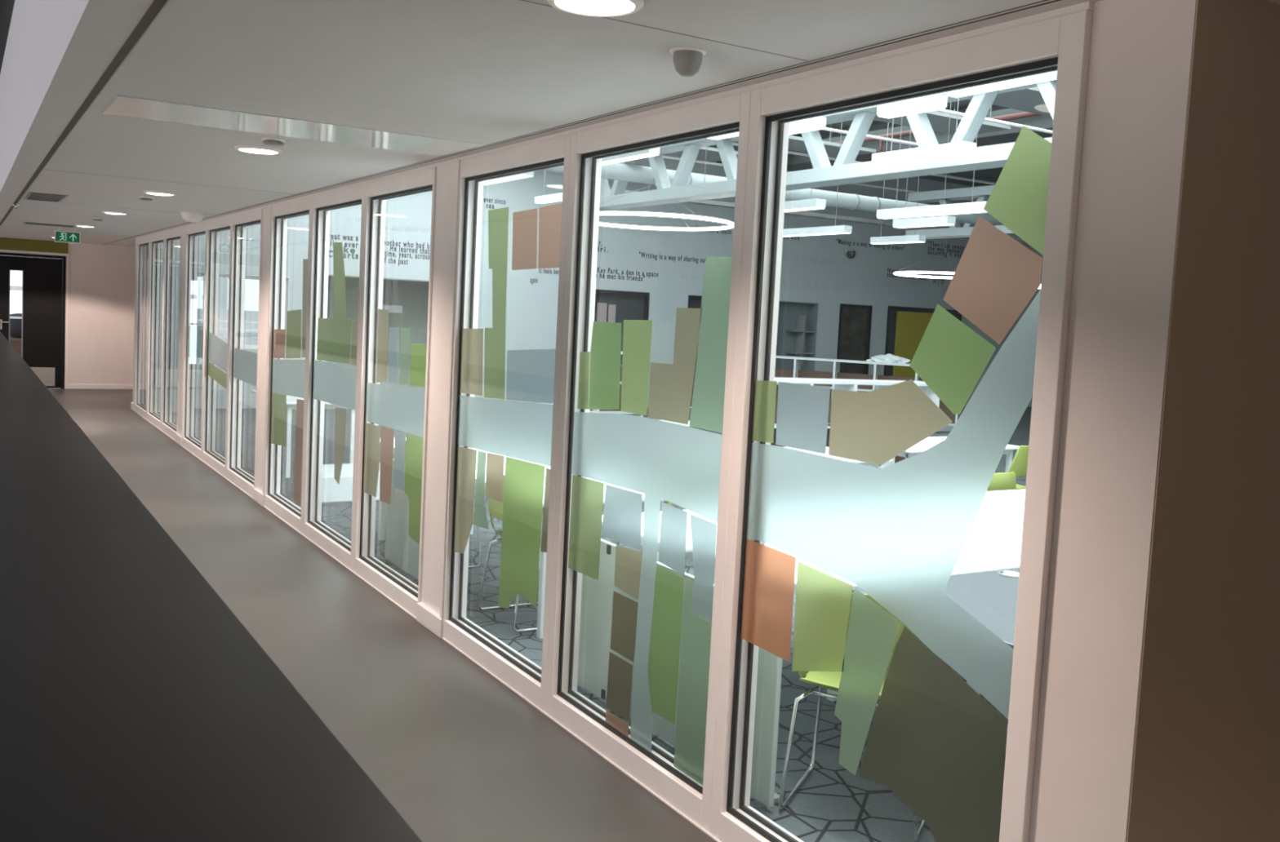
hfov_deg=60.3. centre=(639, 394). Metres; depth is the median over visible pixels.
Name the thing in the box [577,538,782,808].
cabinet
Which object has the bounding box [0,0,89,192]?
wall
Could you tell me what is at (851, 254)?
security camera
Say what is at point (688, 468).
window
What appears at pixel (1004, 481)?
chair
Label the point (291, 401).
table
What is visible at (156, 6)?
trim
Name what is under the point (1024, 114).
pipe
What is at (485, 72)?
ceiling
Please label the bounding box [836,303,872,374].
door
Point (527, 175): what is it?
light
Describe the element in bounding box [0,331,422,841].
ledge
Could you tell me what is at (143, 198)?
smoke detector
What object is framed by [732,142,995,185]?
conduit
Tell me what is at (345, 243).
lettering
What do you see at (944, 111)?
light
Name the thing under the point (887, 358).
crumpled paper
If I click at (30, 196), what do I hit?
ceiling vent
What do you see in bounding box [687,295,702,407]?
door
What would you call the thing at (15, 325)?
lounge chair
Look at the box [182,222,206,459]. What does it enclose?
window
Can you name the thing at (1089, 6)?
trim
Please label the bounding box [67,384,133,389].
baseboard
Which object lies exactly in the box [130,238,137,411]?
pillar
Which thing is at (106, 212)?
recessed light
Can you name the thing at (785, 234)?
diffuser
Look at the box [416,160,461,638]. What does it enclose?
pillar
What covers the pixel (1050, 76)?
light
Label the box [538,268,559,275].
lettering
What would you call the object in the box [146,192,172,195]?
diffuser
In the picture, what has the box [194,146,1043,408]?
wall
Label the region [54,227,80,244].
exit sign
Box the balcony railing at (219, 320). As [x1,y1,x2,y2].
[195,319,257,345]
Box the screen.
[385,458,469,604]
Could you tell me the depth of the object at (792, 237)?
22.24 m
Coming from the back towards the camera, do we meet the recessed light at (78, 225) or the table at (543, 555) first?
the recessed light at (78, 225)
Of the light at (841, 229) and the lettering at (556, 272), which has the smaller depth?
the light at (841, 229)
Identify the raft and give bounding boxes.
[670,146,737,160]
[734,131,875,157]
[873,101,1010,134]
[968,86,1051,116]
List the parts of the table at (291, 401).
leg, leg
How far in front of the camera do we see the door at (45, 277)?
18.43 m
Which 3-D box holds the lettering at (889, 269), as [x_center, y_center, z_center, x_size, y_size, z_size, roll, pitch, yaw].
[6.219,-2.671,24.226,2.135,0.103,0.003,0,5,-32]
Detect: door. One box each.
[0,249,69,389]
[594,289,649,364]
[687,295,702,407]
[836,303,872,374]
[883,306,961,377]
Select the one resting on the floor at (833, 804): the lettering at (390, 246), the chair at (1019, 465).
the chair at (1019, 465)
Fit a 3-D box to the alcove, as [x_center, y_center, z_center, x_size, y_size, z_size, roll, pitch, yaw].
[-4.262,-0.876,18.479,2.600,2.130,0.930,0,5,-32]
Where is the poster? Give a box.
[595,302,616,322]
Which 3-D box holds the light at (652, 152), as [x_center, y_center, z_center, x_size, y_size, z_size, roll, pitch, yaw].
[-0.142,-3.473,12.835,0.140,1.460,1.300,0,5,-32]
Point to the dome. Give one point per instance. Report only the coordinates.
(188, 216)
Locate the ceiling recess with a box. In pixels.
[102,94,483,155]
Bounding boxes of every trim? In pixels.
[0,0,167,226]
[0,237,67,253]
[20,0,807,216]
[104,0,1062,244]
[133,410,720,841]
[134,1,1093,239]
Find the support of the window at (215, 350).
in the wall
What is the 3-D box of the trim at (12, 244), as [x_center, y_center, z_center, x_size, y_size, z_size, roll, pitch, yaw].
[-10.463,-2.474,18.019,1.958,0.195,0.012,0,5,-32]
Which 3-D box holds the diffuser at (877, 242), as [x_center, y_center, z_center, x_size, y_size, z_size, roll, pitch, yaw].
[3.806,-2.246,16.288,0.124,0.012,0.980,0,5,-32]
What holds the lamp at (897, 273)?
hanging from the ceiling at (992, 175)
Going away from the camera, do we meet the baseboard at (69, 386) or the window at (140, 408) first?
the window at (140, 408)
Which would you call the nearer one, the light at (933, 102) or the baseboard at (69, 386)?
the light at (933, 102)
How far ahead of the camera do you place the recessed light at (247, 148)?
5.58 m
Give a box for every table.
[250,390,355,478]
[377,437,540,568]
[475,463,666,639]
[601,488,1025,559]
[661,420,689,426]
[662,446,892,502]
[715,521,1022,702]
[827,422,953,436]
[852,568,1019,694]
[897,436,1018,472]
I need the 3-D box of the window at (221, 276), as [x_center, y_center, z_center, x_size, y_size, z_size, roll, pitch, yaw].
[-6.131,-1.263,16.846,1.400,1.110,0.090,0,5,-32]
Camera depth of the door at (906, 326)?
24.20 m
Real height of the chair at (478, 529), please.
0.830 m
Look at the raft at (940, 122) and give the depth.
14.87 m
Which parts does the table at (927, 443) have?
leg, leg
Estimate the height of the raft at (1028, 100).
0.547 m
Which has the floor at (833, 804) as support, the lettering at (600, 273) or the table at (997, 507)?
the table at (997, 507)
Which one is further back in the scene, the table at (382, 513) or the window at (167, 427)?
the window at (167, 427)
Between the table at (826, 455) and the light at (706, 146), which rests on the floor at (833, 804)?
the table at (826, 455)
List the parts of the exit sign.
sign panel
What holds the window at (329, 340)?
in the wall
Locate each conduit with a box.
[662,155,977,201]
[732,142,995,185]
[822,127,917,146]
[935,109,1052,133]
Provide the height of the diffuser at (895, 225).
0.012 m
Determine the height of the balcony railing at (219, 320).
1.300 m
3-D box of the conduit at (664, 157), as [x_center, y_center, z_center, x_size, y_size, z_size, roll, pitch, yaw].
[5.465,-3.953,21.506,17.100,0.072,0.044,0,5,-32]
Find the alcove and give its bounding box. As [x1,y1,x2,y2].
[325,274,429,387]
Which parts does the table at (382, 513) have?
leg, leg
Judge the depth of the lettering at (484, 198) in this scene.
18.79 m
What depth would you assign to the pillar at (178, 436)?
12.53 m
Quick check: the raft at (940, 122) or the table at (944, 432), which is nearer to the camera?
the table at (944, 432)
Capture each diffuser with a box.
[106,213,124,214]
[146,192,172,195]
[239,148,277,154]
[534,198,562,204]
[601,153,658,165]
[782,231,850,237]
[784,206,824,212]
[788,125,824,135]
[871,240,924,244]
[872,153,973,168]
[877,209,986,219]
[878,105,945,118]
[893,223,954,228]
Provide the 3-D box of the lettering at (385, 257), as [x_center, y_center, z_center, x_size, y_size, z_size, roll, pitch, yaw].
[-4.001,-2.170,17.956,0.446,0.135,0.003,0,5,-32]
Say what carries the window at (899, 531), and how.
in the wall
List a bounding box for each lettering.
[328,250,358,258]
[329,235,358,240]
[330,240,358,248]
[343,246,355,253]
[384,240,429,248]
[384,250,429,259]
[384,257,408,266]
[390,245,429,253]
[484,198,505,204]
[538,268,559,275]
[595,272,644,280]
[597,266,657,276]
[639,251,706,263]
[836,238,904,250]
[887,267,953,276]
[927,251,963,257]
[928,245,963,253]
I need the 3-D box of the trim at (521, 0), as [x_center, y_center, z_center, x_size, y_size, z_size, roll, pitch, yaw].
[-2.507,-1.346,6.464,1.610,0.003,8.794,0,5,-32]
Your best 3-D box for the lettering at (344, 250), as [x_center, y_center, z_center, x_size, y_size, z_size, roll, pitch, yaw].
[-4.761,-2.309,17.471,0.487,0.103,0.003,0,5,-32]
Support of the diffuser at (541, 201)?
attached to the light at (557, 197)
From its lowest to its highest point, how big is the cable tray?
0.060 m
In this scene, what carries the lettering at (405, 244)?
attached to the wall at (531, 310)
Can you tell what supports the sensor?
attached to the ceiling at (485, 72)
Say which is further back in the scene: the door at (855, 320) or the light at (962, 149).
the door at (855, 320)
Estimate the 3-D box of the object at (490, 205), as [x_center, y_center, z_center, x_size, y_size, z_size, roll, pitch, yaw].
[-2.551,-3.204,18.746,0.147,0.071,0.003,0,5,-32]
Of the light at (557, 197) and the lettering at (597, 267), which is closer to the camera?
the light at (557, 197)
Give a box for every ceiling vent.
[22,222,75,227]
[24,191,67,202]
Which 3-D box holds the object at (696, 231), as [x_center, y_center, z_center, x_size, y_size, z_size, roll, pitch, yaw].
[1.434,-3.102,21.224,0.868,0.070,0.002,0,5,-32]
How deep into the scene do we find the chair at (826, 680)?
3.88 m
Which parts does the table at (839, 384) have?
divider panel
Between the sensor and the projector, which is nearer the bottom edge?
the projector
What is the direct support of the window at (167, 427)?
in the wall
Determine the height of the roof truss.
0.750 m
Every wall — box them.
[0,0,14,73]
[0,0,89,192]
[67,243,135,384]
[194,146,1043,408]
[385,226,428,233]
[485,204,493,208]
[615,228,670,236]
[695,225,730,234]
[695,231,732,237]
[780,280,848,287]
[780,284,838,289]
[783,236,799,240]
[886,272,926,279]
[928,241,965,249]
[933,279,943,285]
[1028,0,1279,841]
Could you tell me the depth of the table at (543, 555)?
5.80 m
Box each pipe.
[539,163,1003,226]
[715,111,1041,164]
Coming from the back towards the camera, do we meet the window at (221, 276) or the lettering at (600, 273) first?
the lettering at (600, 273)
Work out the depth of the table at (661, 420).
10.30 m
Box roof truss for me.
[561,80,1056,211]
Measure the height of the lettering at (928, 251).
0.138 m
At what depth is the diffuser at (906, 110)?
8.99 m
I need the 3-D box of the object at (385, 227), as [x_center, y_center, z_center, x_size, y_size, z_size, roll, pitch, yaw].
[-3.923,-2.706,17.950,0.995,0.070,0.002,0,5,-32]
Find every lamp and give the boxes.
[598,155,733,231]
[893,177,959,279]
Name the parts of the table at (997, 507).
leg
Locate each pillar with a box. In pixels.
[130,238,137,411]
[175,226,186,446]
[253,205,271,506]
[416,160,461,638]
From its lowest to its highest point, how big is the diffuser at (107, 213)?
0.014 m
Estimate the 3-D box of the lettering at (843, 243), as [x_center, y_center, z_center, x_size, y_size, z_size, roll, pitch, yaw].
[4.909,-3.166,23.365,1.948,0.138,0.003,0,5,-32]
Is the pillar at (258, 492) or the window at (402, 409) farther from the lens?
the pillar at (258, 492)
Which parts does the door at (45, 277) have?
handle, kick plate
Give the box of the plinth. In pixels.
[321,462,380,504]
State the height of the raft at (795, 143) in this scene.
0.547 m
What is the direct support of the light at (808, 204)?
hanging from the ceiling at (992, 175)
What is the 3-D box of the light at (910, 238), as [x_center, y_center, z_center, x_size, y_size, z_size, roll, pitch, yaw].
[3.855,-3.241,16.217,0.140,2.010,1.000,0,5,-32]
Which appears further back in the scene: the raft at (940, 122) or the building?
the building
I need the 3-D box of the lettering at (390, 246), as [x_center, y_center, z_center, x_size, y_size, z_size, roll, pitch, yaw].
[-3.775,-2.381,18.073,0.672,0.103,0.003,0,5,-32]
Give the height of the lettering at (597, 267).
0.134 m
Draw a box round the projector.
[382,280,402,313]
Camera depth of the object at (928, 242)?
24.57 m
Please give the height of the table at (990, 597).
0.746 m
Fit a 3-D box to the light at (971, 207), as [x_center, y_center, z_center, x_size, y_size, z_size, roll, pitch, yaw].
[3.279,-2.979,12.110,0.140,2.000,1.600,0,5,-32]
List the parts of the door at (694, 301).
recess frame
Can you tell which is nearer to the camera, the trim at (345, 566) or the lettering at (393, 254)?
the trim at (345, 566)
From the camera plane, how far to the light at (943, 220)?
13.32 m
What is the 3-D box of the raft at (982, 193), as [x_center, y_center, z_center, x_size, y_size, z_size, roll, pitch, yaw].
[7.755,-2.475,13.426,0.300,0.750,12.050,0,5,-32]
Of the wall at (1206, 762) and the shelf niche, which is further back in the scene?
the shelf niche
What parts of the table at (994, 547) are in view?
leg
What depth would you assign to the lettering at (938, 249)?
24.56 m
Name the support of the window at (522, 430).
in the wall
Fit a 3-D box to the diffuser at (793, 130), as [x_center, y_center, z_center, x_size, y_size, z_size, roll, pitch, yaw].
[1.419,-2.456,10.305,0.124,0.012,0.780,0,5,-32]
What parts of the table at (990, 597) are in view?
leg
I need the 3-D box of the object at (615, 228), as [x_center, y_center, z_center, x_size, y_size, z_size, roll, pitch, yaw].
[0.080,-3.012,20.395,1.222,0.070,0.002,0,5,-32]
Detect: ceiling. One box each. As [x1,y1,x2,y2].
[0,0,1279,246]
[707,99,1003,186]
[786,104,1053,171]
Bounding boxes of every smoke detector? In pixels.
[92,217,102,221]
[138,196,153,200]
[261,137,285,146]
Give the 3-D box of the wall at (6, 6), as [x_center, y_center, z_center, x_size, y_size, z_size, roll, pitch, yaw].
[-4.010,-3.539,7.171,0.020,2.120,24.970,0,5,-32]
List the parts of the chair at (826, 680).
sled leg, seat, backrest, sled leg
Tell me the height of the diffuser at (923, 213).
0.012 m
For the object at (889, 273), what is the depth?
23.97 m
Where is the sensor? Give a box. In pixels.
[669,46,706,76]
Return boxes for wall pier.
[144,239,180,412]
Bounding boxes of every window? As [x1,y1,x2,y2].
[134,235,150,419]
[146,232,164,430]
[160,227,182,440]
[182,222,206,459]
[197,273,287,349]
[201,216,231,477]
[226,208,262,497]
[264,196,311,533]
[302,183,364,570]
[352,166,436,617]
[442,133,571,712]
[545,90,751,833]
[710,9,1093,841]
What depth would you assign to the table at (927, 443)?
9.63 m
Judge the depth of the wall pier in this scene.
15.78 m
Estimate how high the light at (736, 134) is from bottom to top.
1.410 m
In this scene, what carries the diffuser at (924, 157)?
attached to the light at (962, 149)
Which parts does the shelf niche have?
shelf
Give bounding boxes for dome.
[181,211,204,222]
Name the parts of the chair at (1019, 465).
seat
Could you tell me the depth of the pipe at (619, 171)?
15.26 m
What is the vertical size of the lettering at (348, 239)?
0.118 m
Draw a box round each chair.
[9,313,22,356]
[404,447,481,568]
[476,475,541,633]
[777,592,925,841]
[986,471,1016,491]
[1008,445,1028,489]
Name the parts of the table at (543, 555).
leg, leg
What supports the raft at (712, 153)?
hanging from the ceiling at (992, 175)
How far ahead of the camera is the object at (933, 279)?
24.51 m
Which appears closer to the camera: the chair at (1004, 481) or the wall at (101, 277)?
the chair at (1004, 481)
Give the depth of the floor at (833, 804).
4.96 m
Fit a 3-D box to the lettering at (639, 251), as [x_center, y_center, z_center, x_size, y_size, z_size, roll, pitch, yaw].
[0.634,-2.574,20.782,1.538,0.138,0.003,0,5,-32]
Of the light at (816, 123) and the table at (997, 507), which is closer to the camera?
the table at (997, 507)
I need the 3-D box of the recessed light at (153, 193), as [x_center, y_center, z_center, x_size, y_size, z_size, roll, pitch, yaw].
[-3.664,-1.532,8.401,0.236,0.020,0.236,0,5,-32]
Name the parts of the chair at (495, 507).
backrest, sled leg, seat, sled leg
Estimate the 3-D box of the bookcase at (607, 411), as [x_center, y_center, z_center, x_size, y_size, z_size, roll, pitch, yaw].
[-0.766,-0.183,18.452,1.703,1.100,0.400,1,5,-28]
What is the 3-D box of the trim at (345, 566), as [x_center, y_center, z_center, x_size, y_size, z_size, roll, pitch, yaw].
[-3.270,0.895,9.355,0.008,0.006,15.837,0,5,-32]
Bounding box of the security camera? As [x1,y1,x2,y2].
[845,249,855,258]
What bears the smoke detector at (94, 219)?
attached to the ceiling at (485, 72)
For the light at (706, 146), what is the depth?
13.89 m
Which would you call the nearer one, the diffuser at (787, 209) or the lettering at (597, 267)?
the diffuser at (787, 209)
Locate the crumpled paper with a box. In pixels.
[866,353,910,364]
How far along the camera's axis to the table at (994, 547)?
4.97 m
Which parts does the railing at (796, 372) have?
shelf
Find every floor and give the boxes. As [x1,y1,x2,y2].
[48,388,716,841]
[156,407,1031,841]
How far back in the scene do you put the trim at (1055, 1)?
3.46 m
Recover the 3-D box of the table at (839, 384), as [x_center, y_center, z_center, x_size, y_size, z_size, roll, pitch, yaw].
[2.355,0.381,12.767,2.419,1.100,0.400,1,5,-25]
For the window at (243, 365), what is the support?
in the wall
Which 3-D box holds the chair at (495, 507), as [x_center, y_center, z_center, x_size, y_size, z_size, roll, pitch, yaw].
[-0.595,0.841,6.151,0.510,0.830,0.487,0,5,-32]
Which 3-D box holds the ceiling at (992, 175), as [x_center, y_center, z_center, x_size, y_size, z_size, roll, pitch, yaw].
[6.672,-4.139,15.093,23.200,0.200,16.300,0,5,-32]
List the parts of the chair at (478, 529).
sled leg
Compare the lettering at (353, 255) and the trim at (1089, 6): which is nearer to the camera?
the trim at (1089, 6)
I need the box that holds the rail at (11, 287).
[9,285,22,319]
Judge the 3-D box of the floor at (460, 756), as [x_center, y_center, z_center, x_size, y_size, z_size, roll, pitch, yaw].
[-2.476,1.093,8.596,5.550,0.200,24.970,0,5,-32]
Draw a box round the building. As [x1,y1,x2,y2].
[195,276,258,345]
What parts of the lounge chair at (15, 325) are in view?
seat, backrest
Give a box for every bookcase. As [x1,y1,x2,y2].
[542,348,643,417]
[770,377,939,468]
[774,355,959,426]
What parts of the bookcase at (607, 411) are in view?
divider panel, shelf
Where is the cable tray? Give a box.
[609,188,1025,242]
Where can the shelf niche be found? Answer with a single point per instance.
(797, 329)
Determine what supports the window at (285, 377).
in the wall
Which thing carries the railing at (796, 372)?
on the floor at (833, 804)
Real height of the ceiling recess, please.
0.034 m
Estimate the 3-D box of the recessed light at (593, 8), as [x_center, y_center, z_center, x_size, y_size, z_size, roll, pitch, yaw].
[-0.108,-0.942,2.652,0.236,0.020,0.236,0,5,-32]
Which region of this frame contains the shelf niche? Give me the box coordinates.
[775,301,818,371]
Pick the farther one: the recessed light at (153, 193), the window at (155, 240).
the window at (155, 240)
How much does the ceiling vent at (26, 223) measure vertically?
0.010 m
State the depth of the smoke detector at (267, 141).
5.25 m
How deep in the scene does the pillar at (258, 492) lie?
9.17 m
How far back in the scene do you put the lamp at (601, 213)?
12.84 m
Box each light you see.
[74,224,96,227]
[102,211,128,214]
[142,191,176,195]
[234,145,282,154]
[483,171,533,185]
[534,171,562,204]
[546,0,644,17]
[601,146,660,165]
[648,146,706,191]
[706,132,738,140]
[782,121,852,237]
[784,165,826,212]
[788,116,826,135]
[870,126,925,244]
[871,89,976,168]
[876,93,947,118]
[876,117,986,219]
[892,103,955,228]
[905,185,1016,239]
[944,71,1057,97]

